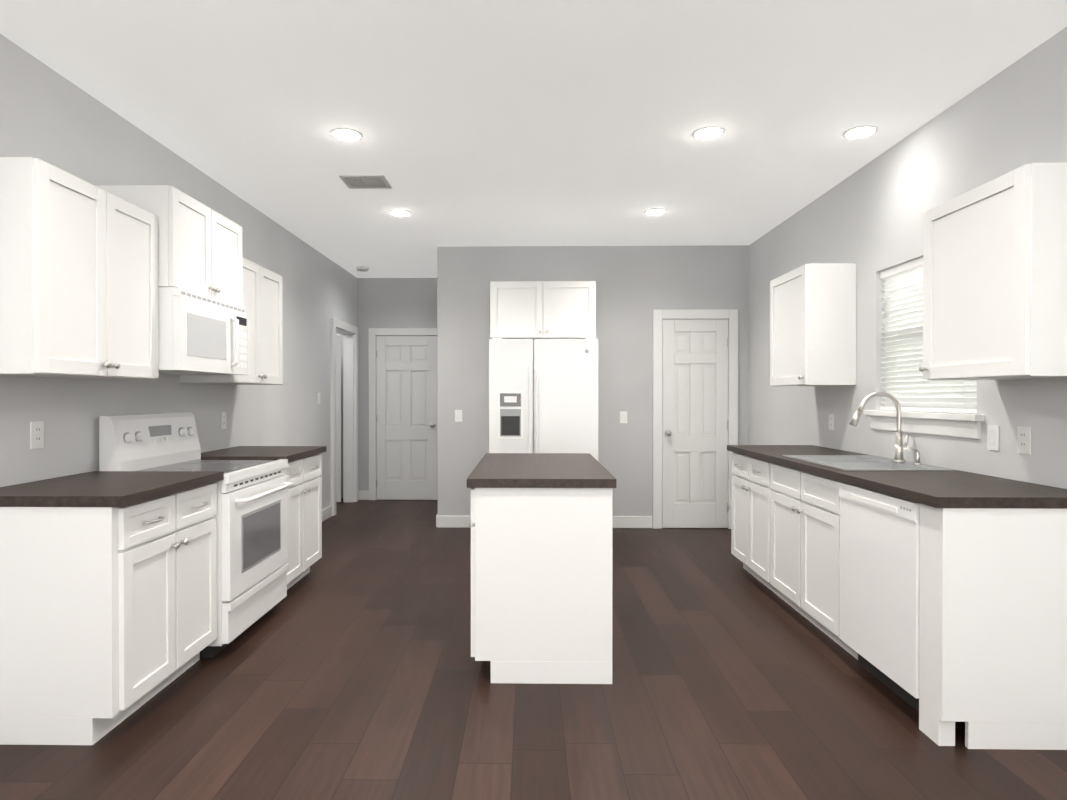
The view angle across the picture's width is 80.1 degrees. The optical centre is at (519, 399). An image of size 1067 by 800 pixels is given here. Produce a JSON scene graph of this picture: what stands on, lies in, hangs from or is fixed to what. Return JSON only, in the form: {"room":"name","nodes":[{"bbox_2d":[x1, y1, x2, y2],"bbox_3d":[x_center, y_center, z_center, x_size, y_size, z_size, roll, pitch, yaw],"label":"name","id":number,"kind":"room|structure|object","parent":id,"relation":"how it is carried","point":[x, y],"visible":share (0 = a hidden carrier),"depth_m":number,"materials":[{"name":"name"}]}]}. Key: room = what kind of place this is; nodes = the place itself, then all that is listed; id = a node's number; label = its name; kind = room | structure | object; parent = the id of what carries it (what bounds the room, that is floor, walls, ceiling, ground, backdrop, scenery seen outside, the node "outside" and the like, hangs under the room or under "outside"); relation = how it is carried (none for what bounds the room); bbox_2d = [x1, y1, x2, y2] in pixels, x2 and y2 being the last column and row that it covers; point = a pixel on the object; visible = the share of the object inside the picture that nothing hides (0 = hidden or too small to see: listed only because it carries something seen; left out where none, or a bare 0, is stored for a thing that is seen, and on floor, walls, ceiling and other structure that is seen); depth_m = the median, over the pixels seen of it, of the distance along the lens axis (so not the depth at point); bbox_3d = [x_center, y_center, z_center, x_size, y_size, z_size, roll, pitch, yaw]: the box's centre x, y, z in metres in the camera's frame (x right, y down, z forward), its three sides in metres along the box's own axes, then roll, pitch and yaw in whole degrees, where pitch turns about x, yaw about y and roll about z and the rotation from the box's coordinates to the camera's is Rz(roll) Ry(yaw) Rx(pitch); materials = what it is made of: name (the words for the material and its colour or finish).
{"room":"kitchen","nodes":[
{"label":"kitchen","id":0,"kind":"room"},
{"bbox_2d":[0,34,356,509],"bbox_3d":[-2.152,-0.104,2.628,0.120,2.750,10.720,0,0,1],"label":"wall","id":1,"kind":"structure","parent":0,"point":[49,115],"depth_m":3.52,"materials":[{"name":"grey paint"}]},
{"bbox_2d":[30,421,43,448],"bbox_3d":[-2.085,0.150,2.746,0.007,0.116,0.070,0,0,1],"label":"electrical outlet","id":2,"kind":"object","parent":1,"relation":"attached to","point":[36,434],"visible":1,"depth_m":2.74,"materials":[{"name":"white plastic"}]},
{"bbox_2d":[0,157,158,378],"bbox_3d":[-1.908,-0.497,2.712,0.361,0.795,0.760,0,0,1],"label":"upper cabinet","id":3,"kind":"object","parent":1,"relation":"attached to","point":[78,278],"visible":1,"depth_m":2.52,"materials":[{"name":"white paint"}]},
{"bbox_2d":[96,185,242,306],"bbox_3d":[-1.862,-0.803,3.473,0.426,0.493,0.760,0,0,1],"label":"upper cabinet","id":4,"kind":"object","parent":1,"relation":"attached to","point":[200,248],"visible":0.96,"depth_m":3.28,"materials":[{"name":"white paint"}]},
{"bbox_2d":[158,287,247,374],"bbox_3d":[-1.841,-0.351,3.474,0.470,0.403,0.756,0,0,1],"label":"over-the-range microwave","id":5,"kind":"object","parent":4,"relation":"attached to","point":[199,334],"visible":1,"depth_m":3.29,"materials":[{"name":"white metal"}]},
{"bbox_2d":[221,412,225,428],"bbox_3d":[-2.057,0.143,4.418,0.007,0.116,0.070,0,0,1],"label":"electrical outlet","id":6,"kind":"object","parent":1,"relation":"attached to","point":[223,420],"visible":1,"depth_m":4.41,"materials":[{"name":"white plastic"}]},
{"bbox_2d":[180,258,282,384],"bbox_3d":[-1.882,-0.506,4.250,0.361,0.795,0.782,0,0,1],"label":"upper cabinet","id":7,"kind":"object","parent":1,"relation":"attached to","point":[262,298],"visible":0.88,"depth_m":4.27,"materials":[{"name":"white paint"}]},
{"bbox_2d":[322,505,331,521],"bbox_3d":[-2.034,1.194,5.745,0.021,0.115,2.120,0,0,1],"label":"baseboard","id":8,"kind":"structure","parent":1,"relation":"attached to","point":[327,512],"depth_m":6.62,"materials":[{"name":"white paint"}]},
{"bbox_2d":[336,335,340,501],"bbox_3d":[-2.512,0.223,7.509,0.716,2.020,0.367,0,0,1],"label":"door","id":9,"kind":"structure","parent":1,"relation":"in","point":[338,418],"depth_m":7.64,"materials":[{"name":"white paint"}]},
{"bbox_2d":[330,317,358,515],"bbox_3d":[-1.997,0.177,7.288,0.040,2.130,0.980,0,0,1],"label":"door frame","id":10,"kind":"structure","parent":1,"relation":"attached to","point":[335,323],"depth_m":6.86,"materials":[{"name":"white paint"}]},
{"bbox_2d":[336,328,353,501],"bbox_3d":[-2.073,0.222,7.290,0.124,2.041,0.802,0,0,1],"label":"trim","id":11,"kind":"structure","parent":1,"relation":"attached to","point":[348,416],"depth_m":7.68,"materials":[{"name":"white paint"}]},
{"bbox_2d":[336,333,342,497],"bbox_3d":[-2.713,-0.137,8.058,1.185,2.750,0.120,0,0,1],"label":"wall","id":12,"kind":"structure","parent":0,"point":[341,414],"depth_m":7.98,"materials":[{"name":"grey paint"}]},
{"bbox_2d":[357,278,437,499],"bbox_3d":[-1.442,-0.137,7.917,1.361,2.750,0.120,0,0,1],"label":"wall","id":13,"kind":"structure","parent":0,"point":[396,302],"depth_m":7.86,"materials":[{"name":"grey paint"}]},
{"bbox_2d":[368,328,436,499],"bbox_3d":[-1.386,0.176,7.842,0.945,2.125,0.040,0,0,1],"label":"door frame","id":14,"kind":"structure","parent":13,"relation":"attached to","point":[373,333],"depth_m":7.83,"materials":[{"name":"white paint"}]},
{"bbox_2d":[376,336,437,499],"bbox_3d":[-1.393,0.220,7.807,0.769,2.022,0.099,0,0,1],"label":"hall door","id":15,"kind":"structure","parent":13,"relation":"in","point":[406,423],"depth_m":7.84,"materials":[{"name":"white paint"}]},
{"bbox_2d":[0,498,1066,799],"bbox_3d":[-0.644,1.321,2.671,5.945,0.100,10.900,0,0,1],"label":"floor","id":16,"kind":"structure","parent":0,"point":[348,666],"depth_m":2.58,"materials":[{"name":"brown wood"}]},
{"bbox_2d":[0,482,216,744],"bbox_3d":[-1.779,0.830,2.717,0.618,0.880,0.760,0,0,1],"label":"base cabinet","id":17,"kind":"object","parent":16,"relation":"on","point":[108,601],"depth_m":2.34,"materials":[{"name":"white paint"}]},
{"bbox_2d":[0,471,223,509],"bbox_3d":[-1.767,0.371,2.713,0.643,0.040,0.769,0,0,1],"label":"countertop","id":18,"kind":"structure","parent":17,"relation":"on","point":[129,488],"depth_m":2.61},
{"bbox_2d":[99,412,293,657],"bbox_3d":[-1.695,0.671,3.478,0.706,1.190,0.758,0,0,1],"label":"range","id":19,"kind":"object","parent":16,"relation":"on","point":[251,516],"visible":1,"depth_m":3.34,"materials":[{"name":"white metal"}]},
{"bbox_2d":[284,454,321,589],"bbox_3d":[-1.753,0.821,4.255,0.618,0.880,0.784,0,0,1],"label":"base cabinet","id":20,"kind":"object","parent":16,"relation":"on","point":[305,496],"depth_m":4.27,"materials":[{"name":"white paint"}]},
{"bbox_2d":[201,446,326,461],"bbox_3d":[-1.740,0.361,4.259,0.643,0.040,0.800,0,0,1],"label":"countertop","id":21,"kind":"structure","parent":20,"relation":"on","point":[292,453],"depth_m":4.13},
{"bbox_2d":[469,489,612,683],"bbox_3d":[0.105,0.828,3.175,0.635,0.880,0.679,0,0,1],"label":"base cabinet","id":22,"kind":"object","parent":16,"relation":"on","point":[541,525],"depth_m":2.84,"materials":[{"name":"white paint"}]},
{"bbox_2d":[467,453,616,488],"bbox_3d":[0.110,0.366,3.443,0.665,0.040,1.260,0,0,1],"label":"countertop","id":23,"kind":"structure","parent":22,"relation":"on","point":[494,470],"depth_m":3.05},
{"bbox_2d":[489,338,597,460],"bbox_3d":[0.211,0.365,5.701,0.918,1.775,0.921,0,0,1],"label":"refrigerator","id":24,"kind":"object","parent":16,"relation":"on","point":[543,395],"visible":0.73,"depth_m":5.29,"materials":[{"name":"white plastic"}]},
{"bbox_2d":[436,514,651,527],"bbox_3d":[0.241,1.192,6.201,2.115,0.115,0.021,0,0,1],"label":"baseboard","id":25,"kind":"structure","parent":16,"relation":"on","point":[618,521],"depth_m":6.18,"materials":[{"name":"white paint"}]},
{"bbox_2d":[437,245,748,515],"bbox_3d":[0.799,-0.131,7.064,3.169,2.750,1.750,0,0,1],"label":"wall block","id":26,"kind":"object","parent":16,"relation":"on","point":[636,286],"visible":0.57,"depth_m":6.19,"materials":[{"name":"grey paint"}]},
{"bbox_2d":[455,410,461,421],"bbox_3d":[-0.592,0.154,6.209,0.070,0.116,0.008,0,0,1],"label":"light switch","id":27,"kind":"object","parent":26,"relation":"attached to","point":[458,415],"visible":1,"depth_m":6.21,"materials":[{"name":"white plastic"}]},
{"bbox_2d":[490,281,595,340],"bbox_3d":[0.215,-0.799,5.867,0.930,0.500,0.651,0,0,1],"label":"upper cabinet","id":28,"kind":"object","parent":26,"relation":"attached to","point":[533,310],"visible":0.98,"depth_m":5.58,"materials":[{"name":"white paint"}]},
{"bbox_2d":[620,411,626,422],"bbox_3d":[1.020,0.169,6.182,0.070,0.116,0.008,0,0,1],"label":"light switch","id":29,"kind":"object","parent":26,"relation":"attached to","point":[623,416],"visible":1,"depth_m":6.18,"materials":[{"name":"white plastic"}]},
{"bbox_2d":[652,309,737,528],"bbox_3d":[1.708,0.187,6.159,0.820,2.125,0.040,0,0,1],"label":"door frame","id":30,"kind":"structure","parent":26,"relation":"attached to","point":[730,315],"depth_m":6.14,"materials":[{"name":"white paint"}]},
{"bbox_2d":[662,319,728,527],"bbox_3d":[1.714,0.231,6.124,0.644,2.022,0.099,0,0,1],"label":"pantry door","id":31,"kind":"structure","parent":26,"relation":"attached to","point":[695,424],"depth_m":6.15,"materials":[{"name":"white paint"}]},
{"bbox_2d":[731,453,762,582],"bbox_3d":[1.886,0.820,4.327,0.618,0.880,0.840,0,0,1],"label":"base cabinet","id":32,"kind":"object","parent":16,"relation":"on","point":[747,477],"depth_m":4.38,"materials":[{"name":"white paint"}]},
{"bbox_2d":[763,461,974,668],"bbox_3d":[1.873,0.825,3.561,0.618,0.880,0.992,0,0,1],"label":"base cabinet","id":33,"kind":"object","parent":16,"relation":"on","point":[801,511],"depth_m":3.16,"materials":[{"name":"white paint"}]},
{"bbox_2d":[727,445,1066,508],"bbox_3d":[1.860,0.365,3.529,0.643,0.040,2.461,0,0,1],"label":"countertop","id":34,"kind":"structure","parent":33,"relation":"on","point":[933,488],"depth_m":2.67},
{"bbox_2d":[779,453,946,468],"bbox_3d":[1.882,0.435,3.509,0.537,0.187,0.781,0,0,1],"label":"sink","id":35,"kind":"object","parent":34,"relation":"in","point":[836,460],"depth_m":3.52,"materials":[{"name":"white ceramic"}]},
{"bbox_2d":[849,392,921,464],"bbox_3d":[1.977,0.147,3.430,0.301,0.388,0.210,0,0,1],"label":"faucet","id":36,"kind":"object","parent":34,"relation":"on","point":[900,447],"visible":1,"depth_m":3.49,"materials":[{"name":"silver metal"}]},
{"bbox_2d":[839,482,964,727],"bbox_3d":[1.837,0.834,2.755,0.606,0.872,0.610,0,0,1],"label":"dishwasher","id":37,"kind":"object","parent":16,"relation":"on","point":[879,575],"visible":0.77,"depth_m":2.70,"materials":[{"name":"white plastic"}]},
{"bbox_2d":[0,0,1066,277],"bbox_3d":[-0.644,-1.529,2.654,5.945,0.100,10.900,0,0,1],"label":"ceiling","id":38,"kind":"structure","parent":0,"point":[526,122],"depth_m":3.12,"materials":[{"name":"white paint"}]},
{"bbox_2d":[330,128,362,141],"bbox_3d":[-0.964,-1.481,3.547,0.176,0.008,0.176,0,0,1],"label":"recessed light","id":39,"kind":"object","parent":38,"relation":"in","point":[346,134],"visible":1,"depth_m":3.53,"materials":[{"name":"white paint"}]},
{"bbox_2d":[356,266,368,271],"bbox_3d":[-1.779,-1.488,7.209,0.140,0.041,0.140,0,0,1],"label":"smoke detector","id":40,"kind":"object","parent":38,"relation":"attached to","point":[362,268],"visible":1,"depth_m":7.16,"materials":[{"name":"white paint"}]},
{"bbox_2d":[339,175,391,188],"bbox_3d":[-1.044,-1.484,4.324,0.300,0.014,0.250,0,0,1],"label":"ceiling vent","id":41,"kind":"object","parent":38,"relation":"in","point":[365,181],"visible":1,"depth_m":4.30,"materials":[{"name":"white metal"}]},
{"bbox_2d":[389,209,410,216],"bbox_3d":[-0.951,-1.491,5.060,0.176,0.008,0.176,0,0,1],"label":"recessed light","id":42,"kind":"object","parent":38,"relation":"in","point":[401,213],"visible":0.98,"depth_m":5.05,"materials":[{"name":"white paint"}]},
{"bbox_2d":[644,208,666,214],"bbox_3d":[1.080,-1.490,5.026,0.176,0.008,0.176,0,0,1],"label":"recessed light","id":43,"kind":"object","parent":38,"relation":"in","point":[656,211],"visible":0.96,"depth_m":5.01,"materials":[{"name":"white paint"}]},
{"bbox_2d":[692,126,724,139],"bbox_3d":[1.054,-1.481,3.526,0.176,0.008,0.176,0,0,1],"label":"recessed light","id":44,"kind":"object","parent":38,"relation":"in","point":[710,133],"visible":1,"depth_m":3.52,"materials":[{"name":"white paint"}]},
{"bbox_2d":[842,125,877,138],"bbox_3d":[1.888,-1.481,3.512,0.176,0.008,0.176,0,0,1],"label":"recessed light","id":45,"kind":"object","parent":38,"relation":"in","point":[860,132],"visible":1,"depth_m":3.50,"materials":[{"name":"white paint"}]},
{"bbox_2d":[748,27,1066,488],"bbox_3d":[2.223,-0.098,1.684,0.140,2.750,8.980,0,0,1],"label":"wall","id":46,"kind":"structure","parent":0,"point":[867,219],"depth_m":3.52,"materials":[{"name":"grey paint"}]},
{"bbox_2d":[770,263,855,385],"bbox_3d":[2.017,-0.495,4.431,0.361,0.790,0.610,0,0,1],"label":"upper cabinet","id":47,"kind":"object","parent":46,"relation":"attached to","point":[812,324],"visible":1,"depth_m":4.13,"materials":[{"name":"white paint"}]},
{"bbox_2d":[829,414,833,430],"bbox_3d":[2.195,0.155,4.462,0.007,0.116,0.070,0,0,1],"label":"electrical outlet","id":48,"kind":"object","parent":46,"relation":"attached to","point":[831,421],"visible":1,"depth_m":4.45,"materials":[{"name":"white plastic"}]},
{"bbox_2d":[864,410,984,438],"bbox_3d":[2.195,0.123,3.456,0.115,0.116,0.990,0,0,1],"label":"trim","id":49,"kind":"structure","parent":46,"relation":"attached to","point":[965,425],"depth_m":3.32,"materials":[{"name":"white paint"}]},
{"bbox_2d":[987,425,998,450],"bbox_3d":[2.168,0.172,2.904,0.008,0.116,0.070,0,0,1],"label":"light switch","id":50,"kind":"object","parent":46,"relation":"attached to","point":[992,437],"visible":1,"depth_m":2.90,"materials":[{"name":"white plastic"}]},
{"bbox_2d":[919,163,1066,379],"bbox_3d":[1.986,-0.474,2.594,0.361,0.770,0.605,0,0,1],"label":"upper cabinet","id":51,"kind":"object","parent":46,"relation":"attached to","point":[994,279],"visible":1,"depth_m":2.43,"materials":[{"name":"white paint"}]},
{"bbox_2d":[1017,426,1030,453],"bbox_3d":[2.166,0.172,2.722,0.007,0.116,0.070,0,0,1],"label":"electrical outlet","id":52,"kind":"object","parent":46,"relation":"attached to","point":[1023,440],"visible":1,"depth_m":2.72,"materials":[{"name":"white plastic"}]},
{"bbox_3d":[2.288,-0.359,3.452,0.060,0.850,0.880,0,0,1],"label":"window","id":53,"kind":"structure","parent":0,"visible":0},
{"bbox_2d":[880,257,976,412],"bbox_3d":[2.228,-0.360,3.453,0.050,0.844,0.868,0,0,1],"label":"window blinds","id":54,"kind":"object","parent":53,"relation":"attached to","point":[908,387],"visible":0.42,"depth_m":3.61,"materials":[{"name":"white plastic"}]}
]}

